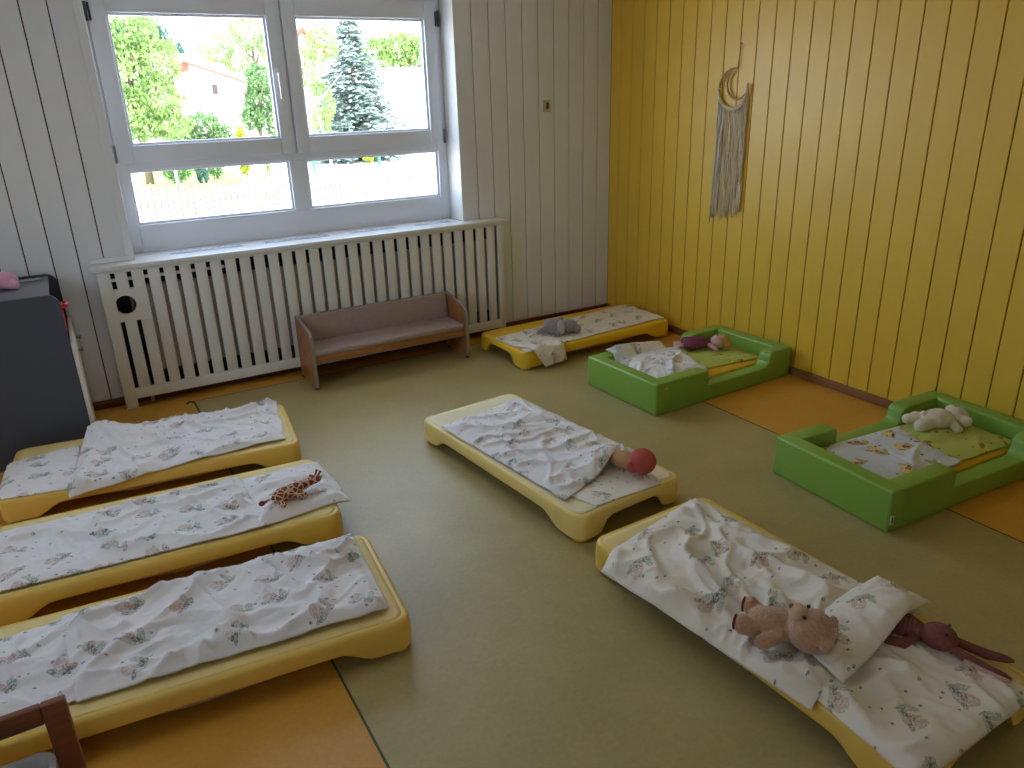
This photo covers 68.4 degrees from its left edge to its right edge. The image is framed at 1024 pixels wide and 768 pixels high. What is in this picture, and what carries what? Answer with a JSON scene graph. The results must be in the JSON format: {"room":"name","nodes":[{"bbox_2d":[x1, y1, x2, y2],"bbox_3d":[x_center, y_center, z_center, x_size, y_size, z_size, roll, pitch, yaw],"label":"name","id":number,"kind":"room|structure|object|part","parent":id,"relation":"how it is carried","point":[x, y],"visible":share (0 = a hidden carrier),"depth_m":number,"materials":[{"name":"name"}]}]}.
{"room":"children's room","nodes":[
{"label":"children's room","id":0,"kind":"room"},
{"bbox_2d":[0,0,611,402],"bbox_3d":[-1.728,-1.132,4.942,6.000,3.950,0.400,-13,24,-28],"label":"wall","id":1,"kind":"structure","parent":0,"point":[546,174],"depth_m":5.31,"materials":[{"name":"white"}]},
{"bbox_2d":[81,0,449,253],"bbox_3d":[-1.431,-1.751,4.907,2.199,1.543,0.143,-13,24,-28],"label":"window","id":2,"kind":"structure","parent":1,"relation":"in","point":[293,145],"depth_m":4.86,"materials":[{"name":"white plastic"}]},
{"bbox_3d":[-1.906,-1.852,4.577,1.065,0.925,0.053,-13,24,-28],"label":"sash","id":3,"kind":"part","parent":2,"relation":"part of","materials":[{"name":"white plastic"}]},
{"bbox_3d":[-1.467,-1.903,4.771,0.030,0.185,0.050,-13,24,-28],"label":"handle","id":4,"kind":"part","parent":2,"relation":"part of","materials":[{"name":"white metal"}]},
{"bbox_3d":[-0.979,-2.073,5.079,1.065,0.925,0.053,-13,24,-28],"label":"sash","id":5,"kind":"part","parent":2,"relation":"part of","materials":[{"name":"white plastic"}]},
{"bbox_2d":[71,0,464,264],"bbox_3d":[-1.527,-1.875,4.788,2.448,1.865,0.414,-13,24,-28],"label":"window frame","id":6,"kind":"structure","parent":1,"relation":"in","point":[446,7],"depth_m":5.11,"materials":[{"name":"white paint"}]},
{"bbox_2d":[89,217,506,273],"bbox_3d":[-1.304,-0.975,5.065,2.750,0.034,0.345,-13,24,-28],"label":"window sill","id":7,"kind":"structure","parent":1,"relation":"attached to","point":[156,258],"depth_m":4.90,"materials":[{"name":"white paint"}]},
{"bbox_2d":[170,245,242,254],"bbox_3d":[-1.916,-0.847,4.739,0.430,0.005,0.055,-13,24,-28],"label":"vent grille","id":8,"kind":"object","parent":7,"relation":"attached to","point":[231,246],"depth_m":4.73,"materials":[{"name":"white plastic"}]},
{"bbox_2d":[264,235,328,242],"bbox_3d":[-1.426,-0.964,5.005,0.430,0.005,0.055,-13,24,-28],"label":"vent grille","id":9,"kind":"object","parent":7,"relation":"attached to","point":[318,236],"depth_m":4.99,"materials":[{"name":"white plastic"}]},
{"bbox_2d":[347,227,394,233],"bbox_3d":[-0.974,-1.072,5.249,0.340,0.005,0.055,-13,24,-28],"label":"vent grille","id":10,"kind":"object","parent":7,"relation":"attached to","point":[387,228],"depth_m":5.23,"materials":[{"name":"white plastic"}]},
{"bbox_2d":[415,221,450,225],"bbox_3d":[-0.578,-1.166,5.463,0.280,0.005,0.055,-13,24,-28],"label":"vent grille","id":11,"kind":"object","parent":7,"relation":"attached to","point":[439,222],"depth_m":5.45,"materials":[{"name":"white plastic"}]},
{"bbox_2d":[110,227,497,387],"bbox_3d":[-1.264,-0.566,5.172,2.653,0.798,0.002,-13,24,-28],"label":"board","id":12,"kind":"object","parent":1,"relation":"attached to","point":[123,303],"visible":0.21,"depth_m":4.80,"materials":[{"name":"black"}]},
{"bbox_2d":[93,304,606,410],"bbox_3d":[-1.602,-0.092,5.153,5.586,0.050,0.030,-13,24,-28],"label":"baseboard","id":13,"kind":"structure","parent":1,"relation":"attached to","point":[120,401],"depth_m":5.13,"materials":[{"name":"brown wood"}]},
{"bbox_2d":[543,100,549,111],"bbox_3d":[0.261,-2.062,5.590,0.060,0.084,0.022,-13,24,-28],"label":"wall switch","id":14,"kind":"object","parent":1,"relation":"attached to","point":[546,103],"visible":1,"depth_m":5.58,"materials":[{"name":"beige plastic"}]},
{"bbox_2d":[0,331,1023,767],"bbox_3d":[0.083,0.902,2.505,5.614,0.001,6.614,-13,24,-28],"label":"floor","id":15,"kind":"structure","parent":0,"point":[521,652],"depth_m":2.82,"materials":[{"name":"green"}]},
{"bbox_2d":[0,694,86,767],"bbox_3d":[-1.331,1.142,1.300,1.104,0.497,0.620,-13,24,-28],"label":"wooden rack","id":16,"kind":"object","parent":15,"relation":"on","point":[54,712],"visible":1,"depth_m":1.70,"materials":[{"name":"red wood"}]},
{"bbox_3d":[-1.490,0.845,1.462,1.004,0.050,0.021,-13,24,-28],"label":"rail","id":17,"kind":"part","parent":16,"relation":"part of","materials":[{"name":"red wood"}]},
{"bbox_2d":[0,752,56,767],"bbox_3d":[-1.119,0.970,1.550,0.356,0.180,0.232,-13,24,-28],"label":"plastic tub","id":18,"kind":"object","parent":16,"relation":"on","point":[42,759],"visible":1,"depth_m":1.66,"materials":[{"name":"white plastic"}]},
{"bbox_3d":[-1.030,0.945,1.788,0.050,0.497,0.022,-13,24,-28],"label":"post","id":19,"kind":"part","parent":16,"relation":"part of","materials":[{"name":"red wood"}]},
{"bbox_2d":[0,274,95,471],"bbox_3d":[-2.740,-0.057,4.005,0.844,0.872,0.613,-13,24,-28],"label":"base cabinet","id":20,"kind":"object","parent":15,"relation":"on","point":[45,397],"visible":0.88,"depth_m":3.85,"materials":[{"name":"wood"}]},
{"bbox_2d":[0,272,40,288],"bbox_3d":[-2.671,-0.555,3.967,0.346,0.100,0.196,-18,26,-36],"label":"plush toy","id":21,"kind":"object","parent":20,"relation":"on","point":[8,280],"visible":1,"depth_m":3.92,"materials":[{"name":"pink fabric"}]},
{"bbox_3d":[-2.912,-0.139,4.234,0.795,0.872,0.020,-13,24,-28],"label":"panel","id":22,"kind":"part","parent":20,"relation":"part of","materials":[{"name":"laminate"}]},
{"bbox_2d":[59,301,68,331],"bbox_3d":[-2.449,-0.329,3.943,0.211,0.172,0.211,4,22,14],"label":"pot","id":23,"kind":"object","parent":20,"relation":"on","point":[64,304],"visible":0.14,"depth_m":3.96,"materials":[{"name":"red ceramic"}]},
{"bbox_3d":[-2.362,-0.412,3.966,0.053,0.039,0.088,-13,24,-28],"label":"handle","id":24,"kind":"part","parent":23,"relation":"part of","materials":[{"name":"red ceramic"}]},
{"bbox_3d":[-2.483,-0.069,4.351,0.022,0.592,0.302,-13,24,-28],"label":"door","id":25,"kind":"part","parent":20,"relation":"part of","materials":[{"name":"beige laminate"}]},
{"bbox_3d":[-2.328,0.021,4.104,0.022,0.592,0.302,-13,24,-28],"label":"door","id":26,"kind":"part","parent":20,"relation":"part of","materials":[{"name":"beige laminate"}]},
{"bbox_2d":[0,405,301,523],"bbox_3d":[-1.795,0.373,3.845,1.328,0.131,0.608,-11,23,-22],"label":"cot","id":27,"kind":"object","parent":15,"relation":"on","point":[278,452],"visible":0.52,"depth_m":3.66,"materials":[{"name":"yellow plastic"}]},
{"bbox_2d":[0,445,79,499],"bbox_3d":[-2.225,0.420,3.583,0.370,0.064,0.495,-11,23,-22],"label":"sheet","id":28,"kind":"object","parent":27,"relation":"on","point":[51,471],"visible":0.93,"depth_m":3.52,"materials":[{"name":"white fabric"}]},
{"bbox_2d":[67,398,285,498],"bbox_3d":[-1.679,0.267,3.850,1.006,0.135,0.725,-11,23,-22],"label":"blanket","id":29,"kind":"object","parent":27,"relation":"on","point":[111,453],"visible":1,"depth_m":3.79,"materials":[{"name":"white fabric"}]},
{"bbox_2d":[0,460,342,626],"bbox_3d":[-1.429,0.626,3.159,1.328,0.131,0.608,-11,23,-24],"label":"cot","id":30,"kind":"object","parent":15,"relation":"on","point":[325,523],"visible":0.47,"depth_m":2.94,"materials":[{"name":"yellow plastic"}]},
{"bbox_2d":[0,476,266,591],"bbox_3d":[-1.538,0.570,3.042,0.990,0.049,0.517,-11,23,-24],"label":"blanket","id":31,"kind":"object","parent":30,"relation":"on","point":[141,527],"visible":1,"depth_m":3.00,"materials":[{"name":"white fabric"}]},
{"bbox_2d":[241,462,350,524],"bbox_3d":[-0.958,0.461,3.321,0.405,0.064,0.490,-11,23,-24],"label":"sheet","id":32,"kind":"object","parent":30,"relation":"on","point":[327,491],"visible":0.8,"depth_m":3.28,"materials":[{"name":"white fabric"}]},
{"bbox_2d":[259,469,321,507],"bbox_3d":[-0.936,0.446,3.201,0.133,0.073,0.298,17,28,40],"label":"giraffe","id":33,"kind":"object","parent":32,"relation":"on","point":[293,490],"visible":1,"depth_m":3.18,"materials":[{"name":"brown"}]},
{"bbox_2d":[186,401,199,412],"bbox_3d":[-1.901,0.149,4.555,0.192,0.055,0.050,17,28,39],"label":"cord","id":34,"kind":"object","parent":15,"relation":"on","point":[188,402],"visible":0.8,"depth_m":4.59,"materials":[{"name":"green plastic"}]},
{"bbox_2d":[0,535,411,766],"bbox_3d":[-1.053,0.859,2.523,1.328,0.131,0.608,-11,23,-23],"label":"cot","id":35,"kind":"object","parent":15,"relation":"on","point":[375,634],"visible":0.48,"depth_m":2.33,"materials":[{"name":"yellow plastic"}]},
{"bbox_2d":[0,619,82,715],"bbox_3d":[-1.459,0.856,2.303,0.293,0.050,0.450,-14,24,-29],"label":"pillow","id":36,"kind":"object","parent":35,"relation":"on","point":[35,666],"visible":0.77,"depth_m":2.28,"materials":[{"name":"white fabric"}]},
{"bbox_2d":[61,533,388,702],"bbox_3d":[-0.974,0.722,2.539,1.004,0.091,0.522,-11,23,-23],"label":"blanket","id":37,"kind":"object","parent":35,"relation":"on","point":[178,624],"visible":1,"depth_m":2.47,"materials":[{"name":"white fabric"}]},
{"bbox_2d":[96,224,505,409],"bbox_3d":[-1.239,-0.530,5.142,2.695,0.854,0.094,-13,24,-28],"label":"radiator cover","id":38,"kind":"object","parent":15,"relation":"on","point":[142,312],"visible":0.78,"depth_m":4.88,"materials":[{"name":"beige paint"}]},
{"bbox_3d":[-2.396,-0.259,4.528,0.020,0.854,0.072,-13,24,-28],"label":"panel","id":39,"kind":"part","parent":38,"relation":"part of","materials":[{"name":"beige paint"}]},
{"bbox_3d":[-2.255,-0.475,4.478,0.183,0.197,0.018,-13,24,-28],"label":"hole plate","id":40,"kind":"part","parent":38,"relation":"part of","materials":[{"name":"beige paint"}]},
{"bbox_3d":[-0.093,-0.807,5.773,0.020,0.854,0.072,-13,24,-28],"label":"panel","id":41,"kind":"part","parent":38,"relation":"part of","materials":[{"name":"beige paint"}]},
{"bbox_2d":[129,239,488,401],"bbox_3d":[-1.225,-0.486,5.186,2.451,0.740,0.038,-13,24,-28],"label":"radiator","id":42,"kind":"object","parent":15,"relation":"on","point":[164,285],"visible":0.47,"depth_m":4.94,"materials":[{"name":"beige metal"}]},
{"bbox_2d":[294,291,469,389],"bbox_3d":[-0.866,-0.319,5.162,1.117,0.426,0.330,-13,24,-28],"label":"bench","id":43,"kind":"object","parent":15,"relation":"on","point":[329,336],"visible":1,"depth_m":5.14,"materials":[{"name":"orange wood"}]},
{"bbox_3d":[-1.337,-0.210,4.906,0.018,0.405,0.316,-13,24,-28],"label":"panel","id":44,"kind":"part","parent":43,"relation":"part of","materials":[{"name":"orange wood"}]},
{"bbox_2d":[299,292,448,340],"bbox_3d":[-0.934,-0.462,5.226,1.068,0.200,0.064,-13,24,-28],"label":"cushion","id":45,"kind":"object","parent":43,"relation":"on","point":[331,324],"depth_m":5.20,"materials":[{"name":"pink fabric"}]},
{"bbox_2d":[313,317,463,356],"bbox_3d":[-0.858,-0.331,5.141,1.068,0.038,0.265,-13,24,-28],"label":"seat cushion","id":46,"kind":"object","parent":43,"relation":"on","point":[338,344],"depth_m":5.10,"materials":[{"name":"pink fabric"}]},
{"bbox_3d":[-0.395,-0.435,5.415,0.018,0.405,0.316,-13,24,-28],"label":"panel","id":47,"kind":"part","parent":43,"relation":"part of","materials":[{"name":"orange wood"}]},
{"bbox_2d":[424,394,677,542],"bbox_3d":[0.137,0.357,3.736,0.608,0.131,1.328,-16,25,-32],"label":"cot","id":48,"kind":"object","parent":15,"relation":"on","point":[581,521],"visible":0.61,"depth_m":3.34,"materials":[{"name":"beige plastic"}]},
{"bbox_2d":[441,398,633,500],"bbox_3d":[0.133,0.243,3.695,0.582,0.097,1.038,-16,25,-32],"label":"blanket","id":49,"kind":"object","parent":48,"relation":"on","point":[560,455],"visible":0.99,"depth_m":3.65,"materials":[{"name":"white fabric"}]},
{"bbox_2d":[572,460,660,506],"bbox_3d":[0.434,0.420,3.350,0.530,0.015,0.344,-16,25,-32],"label":"sheet","id":50,"kind":"object","parent":48,"relation":"on","point":[613,483],"visible":0.62,"depth_m":3.28,"materials":[{"name":"beige fabric"}]},
{"bbox_2d":[609,448,656,474],"bbox_3d":[0.534,0.334,3.366,0.226,0.116,0.132,14,26,35],"label":"doll","id":51,"kind":"object","parent":50,"relation":"on","point":[642,461],"visible":1,"depth_m":3.31},
{"bbox_2d":[629,448,656,474],"bbox_3d":[0.578,0.343,3.341,0.124,0.116,0.120,14,26,35],"label":"hood","id":52,"kind":"object","parent":51,"relation":"attached to","point":[642,461],"depth_m":3.30,"materials":[{"name":"red fabric"}]},
{"bbox_2d":[481,304,667,369],"bbox_3d":[0.477,-0.370,5.599,1.328,0.131,0.608,-14,24,-29],"label":"cot","id":53,"kind":"object","parent":15,"relation":"on","point":[658,327],"visible":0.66,"depth_m":5.43,"materials":[{"name":"yellow plastic"}]},
{"bbox_2d":[495,304,663,352],"bbox_3d":[0.515,-0.416,5.569,1.344,0.076,0.473,-15,25,-32],"label":"sheet","id":54,"kind":"object","parent":53,"relation":"on","point":[621,316],"visible":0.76,"depth_m":5.55,"materials":[{"name":"beige fabric"}]},
{"bbox_2d":[514,336,566,366],"bbox_3d":[0.189,-0.225,5.149,0.325,0.156,0.218,-14,24,-29],"label":"blanket","id":55,"kind":"object","parent":54,"relation":"on","point":[550,350],"visible":1,"depth_m":5.10,"materials":[{"name":"beige fabric"}]},
{"bbox_2d":[536,317,580,335],"bbox_3d":[0.328,-0.412,5.333,0.321,0.114,0.171,-2,21,-2],"label":"plush","id":56,"kind":"object","parent":54,"relation":"on","point":[557,326],"visible":1,"depth_m":5.30,"materials":[{"name":"grey"}]},
{"bbox_2d":[588,325,790,415],"bbox_3d":[1.132,-0.117,4.801,1.149,0.195,0.638,-14,24,-29],"label":"bed","id":57,"kind":"object","parent":15,"relation":"on","point":[655,396],"visible":0.78,"depth_m":4.59,"materials":[{"name":"green plastic"}]},
{"bbox_2d":[606,341,708,377],"bbox_3d":[0.959,-0.177,4.715,0.592,0.127,0.528,-14,24,-29],"label":"blanket","id":58,"kind":"object","parent":57,"relation":"on","point":[652,358],"visible":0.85,"depth_m":4.70,"materials":[{"name":"white fabric"}]},
{"bbox_2d":[684,347,756,368],"bbox_3d":[1.296,-0.187,4.899,0.435,0.025,0.397,-14,24,-29],"label":"sheet","id":59,"kind":"object","parent":57,"relation":"on","point":[708,357],"visible":0.65,"depth_m":4.86,"materials":[{"name":"green fabric"}]},
{"bbox_2d":[673,333,731,350],"bbox_3d":[1.263,-0.283,4.997,0.382,0.099,0.186,0,21,6],"label":"doll","id":60,"kind":"object","parent":59,"relation":"on","point":[717,341],"visible":1,"depth_m":4.96,"materials":[{"name":"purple fabric"}]},
{"bbox_3d":[1.116,-0.255,4.994,0.089,0.038,0.034,-3,21,-4],"label":"leg","id":61,"kind":"part","parent":60,"relation":"part of","materials":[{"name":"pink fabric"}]},
{"bbox_3d":[1.319,-0.242,4.945,0.028,0.042,0.081,-16,25,-32],"label":"arm","id":62,"kind":"part","parent":60,"relation":"part of","materials":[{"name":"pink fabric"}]},
{"bbox_3d":[1.132,-0.105,4.806,0.959,0.048,0.448,-14,24,-29],"label":"mattress","id":63,"kind":"part","parent":57,"relation":"part of","materials":[{"name":"yellow fabric"}]},
{"bbox_2d":[595,498,1023,767],"bbox_3d":[0.914,0.784,2.563,0.608,0.131,1.328,-14,24,-29],"label":"cot","id":64,"kind":"object","parent":15,"relation":"on","point":[860,752],"visible":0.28,"depth_m":2.19,"materials":[{"name":"yellow plastic"}]},
{"bbox_2d":[601,498,920,710],"bbox_3d":[0.799,0.681,2.618,0.607,0.130,0.967,-16,25,-32],"label":"blanket","id":65,"kind":"object","parent":64,"relation":"on","point":[697,564],"visible":0.8,"depth_m":2.59,"materials":[{"name":"beige fabric"}]},
{"bbox_2d":[732,596,838,654],"bbox_3d":[0.825,0.715,2.273,0.287,0.140,0.208,11,24,30],"label":"teddy bear","id":66,"kind":"object","parent":65,"relation":"on","point":[810,630],"visible":1,"depth_m":2.23},
{"bbox_2d":[813,576,930,683],"bbox_3d":[1.074,0.713,2.336,0.559,0.073,0.214,-18,26,-36],"label":"pillow","id":67,"kind":"object","parent":65,"relation":"on","point":[869,612],"visible":0.82,"depth_m":2.30,"materials":[{"name":"beige fabric"}]},
{"bbox_2d":[790,633,1023,767],"bbox_3d":[1.104,0.843,2.177,0.550,0.073,0.504,-14,24,-29],"label":"sheet","id":68,"kind":"object","parent":64,"relation":"on","point":[918,705],"visible":0.69,"depth_m":2.07,"materials":[{"name":"beige fabric"}]},
{"bbox_2d":[884,613,1014,682],"bbox_3d":[1.303,0.769,2.256,0.345,0.092,0.184,13,25,33],"label":"rabbit","id":69,"kind":"object","parent":68,"relation":"on","point":[939,636],"visible":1,"depth_m":2.24},
{"bbox_3d":[1.170,0.777,2.278,0.116,0.047,0.047,1,21,8],"label":"arm","id":70,"kind":"part","parent":69,"relation":"part of"},
{"bbox_3d":[1.244,0.738,2.374,0.047,0.047,0.116,-12,23,-24],"label":"arm","id":71,"kind":"part","parent":69,"relation":"part of"},
{"bbox_2d":[773,390,1023,531],"bbox_3d":[1.910,0.325,3.590,1.149,0.195,0.639,-12,23,-25],"label":"bed","id":72,"kind":"object","parent":15,"relation":"on","point":[888,505],"visible":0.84,"depth_m":3.38,"materials":[{"name":"green"}]},
{"bbox_2d":[821,426,961,479],"bbox_3d":[1.776,0.312,3.515,0.593,0.044,0.426,-12,23,-25],"label":"blanket","id":73,"kind":"object","parent":72,"relation":"on","point":[891,453],"visible":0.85,"depth_m":3.48,"materials":[{"name":"fabric"}]},
{"bbox_3d":[1.910,0.337,3.596,0.959,0.048,0.448,-12,23,-25],"label":"mattress","id":74,"kind":"part","parent":72,"relation":"part of","materials":[{"name":"yellow fabric"}]},
{"bbox_2d":[901,423,1011,460],"bbox_3d":[2.127,0.250,3.675,0.505,0.045,0.403,-12,23,-25],"label":"sheet","id":75,"kind":"object","parent":72,"relation":"on","point":[972,442],"visible":0.62,"depth_m":3.60,"materials":[{"name":"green fabric"}]},
{"bbox_2d":[901,405,972,432],"bbox_3d":[2.113,0.166,3.749,0.304,0.099,0.198,1,21,7],"label":"teddy bear","id":76,"kind":"object","parent":75,"relation":"on","point":[953,417],"visible":1,"depth_m":3.70},
{"bbox_2d":[607,0,1023,420],"bbox_3d":[2.496,-0.722,3.541,0.200,3.950,7.200,-13,24,-28],"label":"wall","id":77,"kind":"structure","parent":0,"point":[876,236],"depth_m":4.31,"materials":[{"name":"yellow wood"}]},
{"bbox_2d":[709,42,749,221],"bbox_3d":[1.415,-1.604,4.901,0.033,1.123,0.268,-13,24,-28],"label":"wall hanging","id":78,"kind":"object","parent":77,"relation":"attached to","point":[721,113],"visible":1,"depth_m":4.93,"materials":[{"name":"beige fabric"}]},
{"bbox_3d":[1.420,-2.049,4.703,0.017,0.141,0.008,4,22,14],"label":"hanging cord","id":79,"kind":"part","parent":78,"relation":"part of","materials":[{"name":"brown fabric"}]},
{"bbox_2d":[607,303,893,408],"bbox_3d":[2.490,0.308,3.790,0.028,0.050,6.600,-13,24,-28],"label":"baseboard","id":80,"kind":"structure","parent":77,"relation":"attached to","point":[831,384],"depth_m":4.60,"materials":[{"name":"brown wood"}]},
{"label":"outside","id":81,"kind":"structure","parent":0,"visible":0},
{"bbox_2d":[131,153,435,221],"bbox_3d":[-25.225,-29.067,85.071,200.000,0.300,169.550,-13,24,-28],"label":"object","id":82,"kind":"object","parent":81,"point":[277,167],"depth_m":23.05,"materials":[{"name":"white"}]},
{"bbox_2d":[111,17,185,77],"bbox_3d":[-24.820,-20.118,50.082,6.481,8.089,3.717,-13,24,-28],"label":"leafy tree","id":83,"kind":"object","parent":82,"relation":"on","point":[166,32],"visible":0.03,"depth_m":49.53,"materials":[{"name":"green plant"}]},
{"bbox_2d":[119,54,209,142],"bbox_3d":[-19.857,-15.627,41.967,6.200,5.250,3.900,-13,24,-28],"label":"house","id":84,"kind":"structure","parent":82,"relation":"on","point":[199,58],"depth_m":41.72,"materials":[{"name":"tile"}]},
{"bbox_2d":[162,169,191,182],"bbox_3d":[-11.588,-7.521,25.560,1.922,1.474,1.979,3,21,12],"label":"shrub","id":85,"kind":"object","parent":82,"relation":"on","point":[182,174],"visible":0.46,"depth_m":25.48,"materials":[{"name":"green plant"}]},
{"bbox_2d":[131,169,251,192],"bbox_3d":[-12.401,-7.891,28.525,3.450,0.040,12.600,-13,24,-28],"label":"lawn","id":86,"kind":"structure","parent":82,"relation":"on","point":[158,176],"depth_m":25.92,"materials":[{"name":"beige plant"}]},
{"bbox_2d":[108,16,194,183],"bbox_3d":[-12.679,-9.452,24.362,4.105,5.956,2.698,-15,25,-31],"label":"leafy tree","id":87,"kind":"object","parent":86,"relation":"on","point":[131,56],"visible":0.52,"depth_m":24.19,"materials":[{"name":"green plant"}]},
{"bbox_2d":[174,170,179,190],"bbox_3d":[-10.381,-6.603,23.219,0.086,1.330,0.090,-13,24,-28],"label":"post","id":88,"kind":"object","parent":86,"relation":"on","point":[175,171],"visible":0.29,"depth_m":23.27,"materials":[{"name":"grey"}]},
{"bbox_2d":[209,167,223,179],"bbox_3d":[-10.484,-7.836,26.386,1.918,1.364,1.976,3,21,12],"label":"shrub","id":89,"kind":"object","parent":86,"relation":"on","point":[218,169],"visible":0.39,"depth_m":26.34,"materials":[{"name":"green plant"}]},
{"bbox_2d":[166,108,235,170],"bbox_3d":[-12.191,-9.602,29.747,2.703,2.449,1.972,-13,24,-28],"label":"shrub","id":90,"kind":"object","parent":82,"relation":"on","point":[220,130],"visible":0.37,"depth_m":29.44,"materials":[{"name":"green plant"}]},
{"bbox_2d":[193,168,211,183],"bbox_3d":[-10.518,-7.393,25.291,1.918,1.403,1.976,3,21,12],"label":"shrub","id":91,"kind":"object","parent":82,"relation":"on","point":[203,172],"visible":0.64,"depth_m":25.19,"materials":[{"name":"green plant"}]},
{"bbox_2d":[169,57,273,137],"bbox_3d":[-14.512,-14.406,39.279,5.200,4.600,5.600,-13,24,-28],"label":"house","id":92,"kind":"structure","parent":82,"relation":"on","point":[205,87],"depth_m":36.61,"materials":[{"name":"paint"}]},
{"bbox_2d":[194,18,266,81],"bbox_3d":[-16.576,-19.269,47.515,5.942,7.880,3.100,-13,24,-28],"label":"leafy tree","id":93,"kind":"object","parent":82,"relation":"on","point":[258,41],"visible":0.69,"depth_m":46.21,"materials":[{"name":"green plant"}]},
{"bbox_2d":[213,125,252,175],"bbox_3d":[-10.021,-8.593,27.883,1.920,1.900,1.978,3,21,12],"label":"conical shrub","id":94,"kind":"object","parent":82,"relation":"on","point":[239,132],"visible":0.3,"depth_m":27.63,"materials":[{"name":"yellow plant"}]},
{"bbox_3d":[-9.900,-8.546,27.751,0.615,1.900,0.633,-13,24,-28],"label":"crown","id":95,"kind":"part","parent":94,"relation":"part of","materials":[{"name":"yellow plant"}]},
{"bbox_2d":[222,61,276,171],"bbox_3d":[-9.568,-10.061,28.468,2.208,3.988,1.929,-16,25,-32],"label":"leafy tree","id":96,"kind":"object","parent":82,"relation":"on","point":[257,88],"visible":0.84,"depth_m":28.08,"materials":[{"name":"green plant"}]},
{"bbox_3d":[-9.482,-10.647,28.417,1.856,2.862,1.449,-13,24,-28],"label":"crown","id":97,"kind":"part","parent":96,"relation":"part of","materials":[{"name":"green plant"}]},
{"bbox_2d":[230,130,275,184],"bbox_3d":[-8.095,-7.359,24.476,1.914,1.710,1.971,3,21,12],"label":"sapling","id":98,"kind":"object","parent":82,"relation":"on","point":[266,165],"visible":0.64,"depth_m":24.46,"materials":[{"name":"green plant"}]},
{"bbox_3d":[-7.944,-6.920,24.485,0.331,0.656,0.297,16,27,38],"label":"crown","id":99,"kind":"part","parent":98,"relation":"part of","materials":[{"name":"green plant"}]},
{"bbox_2d":[135,156,435,221],"bbox_3d":[-5.556,-5.232,19.875,10.077,0.900,0.052,-20,27,-39],"label":"picket fence","id":100,"kind":"object","parent":82,"relation":"on","point":[426,177],"visible":0.75,"depth_m":19.33,"materials":[{"name":"white wood"}]},
{"bbox_3d":[-5.560,-5.095,19.938,10.033,0.070,0.028,-20,27,-39],"label":"rail","id":101,"kind":"part","parent":100,"relation":"part of","materials":[{"name":"white wood"}]},
{"bbox_2d":[262,27,330,133],"bbox_3d":[-15.836,-22.302,56.080,3.800,7.350,4.600,-13,24,-28],"label":"house","id":102,"kind":"structure","parent":82,"relation":"on","point":[301,31],"depth_m":54.60,"materials":[{"name":"grey"}]},
{"bbox_2d":[312,161,315,172],"bbox_3d":[-7.402,-8.474,27.990,0.114,1.230,0.120,-13,24,-28],"label":"post","id":103,"kind":"object","parent":82,"relation":"on","point":[313,162],"visible":0.15,"depth_m":28.08,"materials":[{"name":"teal"}]},
{"bbox_2d":[299,22,340,177],"bbox_3d":[-6.713,-9.447,25.340,1.978,4.924,1.952,1,21,7],"label":"birch tree","id":104,"kind":"object","parent":82,"relation":"on","point":[325,117],"visible":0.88,"depth_m":25.09,"materials":[{"name":"green plant"}]},
{"bbox_3d":[-6.486,-9.988,25.252,1.143,3.864,1.875,12,25,31],"label":"crown","id":105,"kind":"part","parent":104,"relation":"part of","materials":[{"name":"green plant"}]},
{"bbox_2d":[307,20,422,164],"bbox_3d":[-6.880,-12.540,32.454,5.578,6.225,5.176,-13,24,-28],"label":"spruce tree","id":106,"kind":"object","parent":82,"relation":"on","point":[367,118],"visible":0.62,"depth_m":31.83,"materials":[{"name":"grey plant"}]},
{"bbox_2d":[362,130,374,166],"bbox_3d":[-5.769,-9.334,29.787,1.918,1.451,1.976,3,21,12],"label":"shrub","id":107,"kind":"object","parent":82,"relation":"on","point":[369,159],"visible":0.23,"depth_m":29.75,"materials":[{"name":"yellow plant"}]},
{"bbox_3d":[-5.649,-9.168,29.704,0.660,1.011,0.608,-13,24,-28],"label":"crown","id":108,"kind":"part","parent":107,"relation":"part of","materials":[{"name":"yellow plant"}]},
{"bbox_2d":[324,67,425,129],"bbox_3d":[-4.822,-16.385,44.330,12.200,4.120,0.420,-13,24,-28],"label":"wall","id":109,"kind":"structure","parent":82,"relation":"on","point":[406,84],"depth_m":43.25,"materials":[{"name":"paint"}]},
{"bbox_2d":[377,156,380,165],"bbox_3d":[-5.374,-9.321,30.312,0.114,1.030,0.120,-13,24,-28],"label":"post","id":110,"kind":"object","parent":82,"relation":"on","point":[378,157],"visible":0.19,"depth_m":30.39,"materials":[{"name":"teal"}]},
{"bbox_2d":[357,28,421,67],"bbox_3d":[-6.966,-19.116,48.057,6.347,6.661,3.054,-13,24,-28],"label":"leafy tree","id":111,"kind":"object","parent":82,"relation":"on","point":[387,53],"visible":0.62,"depth_m":46.55,"materials":[{"name":"green plant"}]}
]}

